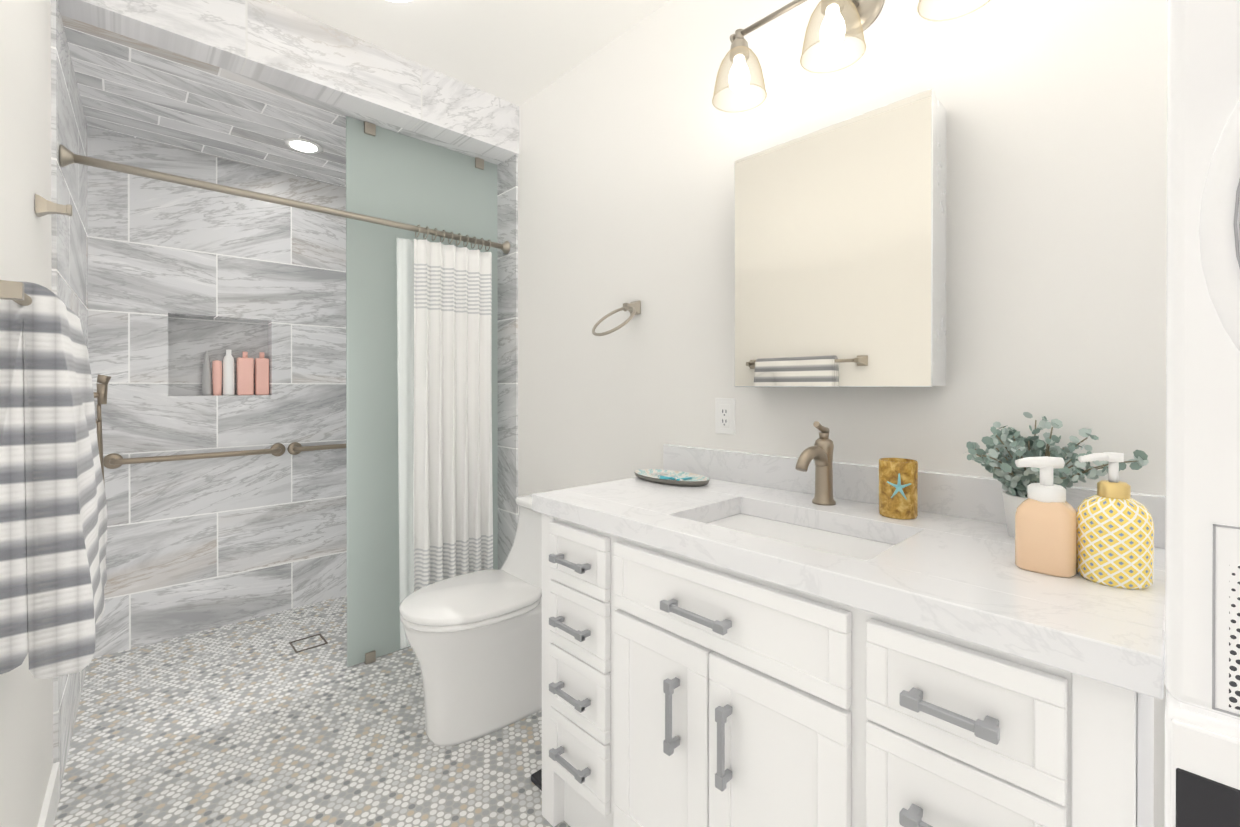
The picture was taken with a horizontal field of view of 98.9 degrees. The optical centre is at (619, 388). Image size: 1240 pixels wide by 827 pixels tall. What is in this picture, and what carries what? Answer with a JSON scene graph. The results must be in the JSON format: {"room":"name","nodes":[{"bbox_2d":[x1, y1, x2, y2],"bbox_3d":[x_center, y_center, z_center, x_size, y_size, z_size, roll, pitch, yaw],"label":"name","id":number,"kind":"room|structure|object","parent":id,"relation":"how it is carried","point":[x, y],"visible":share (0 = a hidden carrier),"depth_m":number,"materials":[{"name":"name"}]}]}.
{"room":"bathroom","nodes":[
{"label":"bathroom","id":0,"kind":"room"},
{"bbox_2d":[0,0,52,826],"bbox_3d":[-0.738,-0.085,0.306,0.446,2.440,5.040,0,0,-43],"label":"wall","id":1,"kind":"structure","parent":0,"point":[26,731],"depth_m":1.14,"materials":[{"name":"white paint"}]},
{"bbox_2d":[37,761,59,826],"bbox_3d":[-0.395,1.086,-0.067,0.423,0.100,3.820,0,0,-43],"label":"baseboard","id":2,"kind":"structure","parent":1,"relation":"attached to","point":[49,808],"depth_m":1.37,"materials":[{"name":"white wood"}]},
{"bbox_2d":[0,280,106,678],"bbox_3d":[-1.009,0.147,0.935,0.146,0.614,0.647,0,0,-43],"label":"towel","id":3,"kind":"object","parent":1,"relation":"attached to","point":[53,536],"visible":1,"depth_m":0.81,"materials":[{"name":"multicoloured fabric"}]},
{"bbox_2d":[35,194,72,216],"bbox_3d":[-1.358,-0.433,1.274,0.060,0.044,0.044,0,0,-43],"label":"robe hook","id":4,"kind":"object","parent":1,"relation":"attached to","point":[43,207],"visible":1,"depth_m":1.26,"materials":[{"name":"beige metal"}]},
{"bbox_2d":[51,0,87,789],"bbox_3d":[-1.997,0.021,1.731,0.339,2.220,1.000,0,0,-43],"label":"tiled wall","id":5,"kind":"structure","parent":1,"relation":"attached to","point":[69,239],"depth_m":1.64,"materials":[{"name":"stone"}]},
{"bbox_2d":[93,374,110,487],"bbox_3d":[-2.020,0.210,2.050,0.081,0.529,0.138,0,0,-43],"label":"shower","id":6,"kind":"object","parent":5,"relation":"attached to","point":[100,394],"visible":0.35,"depth_m":2.03,"materials":[{"name":"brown metal"}]},
{"bbox_2d":[87,127,346,657],"bbox_3d":[-1.734,-0.093,2.748,1.560,2.440,0.120,0,0,-43],"label":"wall","id":7,"kind":"structure","parent":0,"point":[182,279],"depth_m":2.50,"materials":[{"name":"tile"}]},
{"bbox_2d":[103,443,285,468],"bbox_3d":[-1.923,0.308,2.446,0.666,0.066,0.060,0,0,-43],"label":"grab bar","id":8,"kind":"object","parent":7,"relation":"attached to","point":[113,461],"visible":0.98,"depth_m":2.38,"materials":[{"name":"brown metal"}]},
{"bbox_2d":[202,351,211,395],"bbox_3d":[-1.966,-0.074,2.522,0.038,0.213,0.038,0,0,-43],"label":"tube","id":9,"kind":"object","parent":7,"relation":"in","point":[206,383],"visible":0.98,"depth_m":2.51,"materials":[{"name":"grey plastic"}]},
{"bbox_2d":[212,360,221,394],"bbox_3d":[-1.937,-0.052,2.550,0.038,0.170,0.038,0,0,-43],"label":"tube","id":10,"kind":"object","parent":7,"relation":"in","point":[217,376],"visible":1,"depth_m":2.54,"materials":[{"name":"pink plastic"}]},
{"bbox_2d":[223,350,234,394],"bbox_3d":[-1.904,-0.079,2.581,0.046,0.222,0.046,0,0,-43],"label":"bottle","id":11,"kind":"object","parent":7,"relation":"in","point":[228,376],"visible":0.96,"depth_m":2.56,"materials":[{"name":"white plastic"}]},
{"bbox_2d":[236,352,253,394],"bbox_3d":[-1.856,-0.075,2.626,0.066,0.215,0.045,0,0,-43],"label":"bottle","id":12,"kind":"object","parent":7,"relation":"in","point":[244,374],"visible":0.96,"depth_m":2.61,"materials":[{"name":"pink plastic"}]},
{"bbox_2d":[255,352,268,394],"bbox_3d":[-1.805,-0.075,2.674,0.056,0.215,0.045,0,0,-43],"label":"bottle","id":13,"kind":"object","parent":7,"relation":"in","point":[261,374],"visible":0.96,"depth_m":2.66,"materials":[{"name":"pink plastic"}]},
{"bbox_2d":[287,442,345,454],"bbox_3d":[-1.432,0.307,2.909,0.666,0.066,0.060,0,0,-43],"label":"grab bar","id":14,"kind":"object","parent":7,"relation":"attached to","point":[294,448],"visible":0.48,"depth_m":2.73,"materials":[{"name":"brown metal"}]},
{"bbox_2d":[61,15,502,187],"bbox_3d":[-1.357,-1.116,2.344,1.500,0.050,1.020,0,0,-43],"label":"ceiling","id":15,"kind":"structure","parent":0,"point":[130,87],"depth_m":2.08,"materials":[{"name":"tile"}]},
{"bbox_2d":[284,138,322,152],"bbox_3d":[-1.420,-1.088,2.381,0.150,0.006,0.150,0,0,-43],"label":"recessed light","id":16,"kind":"object","parent":15,"relation":"attached to","point":[303,145],"visible":1,"depth_m":2.37,"materials":[{"name":"white glass"}]},
{"bbox_2d":[58,0,518,161],"bbox_3d":[-1.051,-1.199,1.998,1.529,0.222,0.122,0,0,-43],"label":"soffit","id":17,"kind":"structure","parent":0,"point":[272,43],"depth_m":1.90,"materials":[{"name":"stone"}]},
{"bbox_2d":[53,595,569,826],"bbox_3d":[-0.145,1.183,0.869,1.970,0.100,5.040,0,0,-43],"label":"floor","id":18,"kind":"structure","parent":0,"point":[257,722],"depth_m":1.68,"materials":[{"name":"tile"}]},
{"bbox_2d":[289,633,327,652],"bbox_3d":[-1.380,1.127,2.351,0.124,0.003,0.124,0,0,-43],"label":"floor drain","id":19,"kind":"object","parent":18,"relation":"on","point":[296,651],"visible":1,"depth_m":2.35,"materials":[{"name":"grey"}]},
{"bbox_2d":[346,116,497,666],"bbox_3d":[-0.848,0.013,2.360,0.682,2.208,0.010,0,0,-43],"label":"glass wall","id":20,"kind":"structure","parent":18,"relation":"on","point":[396,177],"depth_m":2.23,"materials":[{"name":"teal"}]},
{"bbox_2d":[364,121,483,664],"bbox_3d":[-0.852,0.019,2.356,0.539,2.219,0.028,0,0,-43],"label":"clips","id":21,"kind":"object","parent":20,"relation":"attached to","point":[370,129],"visible":0.83,"depth_m":2.18,"materials":[{"name":"silver metal"}]},
{"bbox_2d":[399,492,541,746],"bbox_3d":[-0.412,0.783,1.887,0.712,0.695,0.428,0,0,-43],"label":"toilet","id":22,"kind":"object","parent":18,"relation":"on","point":[474,639],"visible":0.54,"depth_m":1.72,"materials":[{"name":"white ceramic"}]},
{"bbox_2d":[531,769,541,790],"bbox_3d":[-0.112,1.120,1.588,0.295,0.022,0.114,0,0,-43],"label":"bathroom scale","id":23,"kind":"object","parent":18,"relation":"on","point":[536,778],"visible":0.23,"depth_m":1.52,"materials":[{"name":"black"}]},
{"bbox_2d":[532,421,1165,826],"bbox_3d":[0.352,0.605,1.167,0.587,1.055,1.186,0,0,-43],"label":"bathroom vanity","id":24,"kind":"object","parent":18,"relation":"on","point":[810,637],"visible":0.96,"depth_m":0.90,"materials":[{"name":"white wood"}]},
{"bbox_2d":[635,469,709,486],"bbox_3d":[0.152,0.269,1.600,0.150,0.018,0.270,0,0,-43],"label":"soap dish","id":25,"kind":"object","parent":24,"relation":"on","point":[672,477],"visible":0.98,"depth_m":1.58,"materials":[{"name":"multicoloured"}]},
{"bbox_2d":[795,421,835,505],"bbox_3d":[0.461,0.178,1.259,0.151,0.202,0.054,0,0,-43],"label":"faucet","id":26,"kind":"object","parent":24,"relation":"on","point":[821,452],"depth_m":1.27,"materials":[{"name":"brown metal"}]},
{"bbox_2d":[879,458,917,519],"bbox_3d":[0.611,0.218,1.166,0.079,0.122,0.077,0,0,-43],"label":"cup","id":27,"kind":"object","parent":24,"relation":"on","point":[898,488],"visible":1,"depth_m":1.14,"materials":[{"name":"gold glass"}]},
{"bbox_2d":[1015,456,1076,577],"bbox_3d":[0.663,0.193,0.825,0.074,0.174,0.074,0,0,-43],"label":"soap dispenser","id":28,"kind":"object","parent":24,"relation":"on","point":[1045,529],"visible":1,"depth_m":0.80,"materials":[{"name":"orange plastic"}]},
{"bbox_2d":[963,412,1148,537],"bbox_3d":[0.765,0.163,0.946,0.245,0.233,0.254,0,0,-43],"label":"eucalyptus plant","id":29,"kind":"object","parent":24,"relation":"on","point":[1005,449],"visible":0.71,"depth_m":0.96,"materials":[{"name":"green plant"}]},
{"bbox_2d":[1076,452,1153,589],"bbox_3d":[0.721,0.187,0.775,0.084,0.186,0.084,0,0,-43],"label":"dispenser","id":30,"kind":"object","parent":24,"relation":"on","point":[1115,536],"visible":1,"depth_m":0.75,"materials":[{"name":"yellow ceramic"}]},
{"bbox_2d":[1165,0,1239,826],"bbox_3d":[0.930,0.291,0.480,0.685,1.688,0.600,0,0,-43],"label":"dryer","id":31,"kind":"object","parent":18,"relation":"on","point":[1202,662],"visible":1,"depth_m":0.49,"materials":[{"name":"white"}]},
{"bbox_2d":[269,0,669,105],"bbox_3d":[-0.145,-1.357,0.861,1.970,0.100,5.040,0,0,-43],"label":"ceiling","id":32,"kind":"structure","parent":0,"point":[518,52],"depth_m":1.95,"materials":[{"name":"white paint"}]},
{"bbox_2d":[387,0,411,1],"bbox_3d":[-0.727,-1.281,1.660,0.224,0.054,0.224,0,0,-43],"label":"dome ceiling light","id":33,"kind":"object","parent":32,"relation":"attached to","point":[399,0],"visible":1,"depth_m":1.74,"materials":[{"name":"white"}]},
{"bbox_2d":[518,0,1166,826],"bbox_3d":[0.528,-0.089,1.499,0.120,2.440,5.040,0,0,-43],"label":"wall","id":34,"kind":"structure","parent":0,"point":[634,144],"depth_m":1.32,"materials":[{"name":"white paint"}]},
{"bbox_2d":[497,154,517,569],"bbox_3d":[-0.823,0.017,2.837,0.010,2.220,1.000,0,0,-43],"label":"tiled wall","id":35,"kind":"structure","parent":34,"relation":"attached to","point":[507,194],"depth_m":2.52,"materials":[{"name":"tile"}]},
{"bbox_2d":[59,145,509,253],"bbox_3d":[-1.072,-0.670,2.023,1.465,0.060,0.060,0,0,-43],"label":"shower rod","id":36,"kind":"object","parent":35,"relation":"attached to","point":[67,157],"visible":1,"depth_m":1.82,"materials":[{"name":"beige metal"}]},
{"bbox_2d":[397,225,492,647],"bbox_3d":[-0.752,0.199,2.332,0.428,1.780,0.074,0,0,-43],"label":"shower curtain","id":37,"kind":"object","parent":36,"relation":"hanging from","point":[452,516],"visible":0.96,"depth_m":2.32,"materials":[{"name":"fabric"}]},
{"bbox_2d":[592,301,640,335],"bbox_3d":[-0.006,-0.246,1.847,0.178,0.136,0.171,0,0,-43],"label":"towel ring","id":38,"kind":"object","parent":34,"relation":"attached to","point":[633,308],"visible":1,"depth_m":1.87,"materials":[{"name":"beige metal"}]},
{"bbox_2d":[715,398,734,434],"bbox_3d":[0.322,0.084,1.624,0.008,0.110,0.072,0,0,-43],"label":"electrical outlet plate","id":39,"kind":"object","parent":34,"relation":"attached to","point":[724,415],"visible":1,"depth_m":1.62,"materials":[{"name":"white plastic"}]},
{"bbox_2d":[712,0,806,112],"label":"sconce","id":40,"kind":"object","parent":34,"relation":"attached to","point":[739,76],"depth_m":1.43,"materials":[{"name":"clear glass"}]},
{"bbox_2d":[734,88,946,386],"bbox_3d":[0.525,-0.317,1.327,0.111,0.626,0.493,0,0,-43],"label":"upper cabinet","id":41,"kind":"object","parent":34,"relation":"attached to","point":[839,254],"visible":1,"depth_m":1.24,"materials":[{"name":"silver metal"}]},
{"bbox_2d":[800,0,884,73],"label":"sconce","id":42,"kind":"object","parent":34,"relation":"attached to","point":[852,18],"depth_m":1.26,"materials":[{"name":"clear glass"}]}
]}

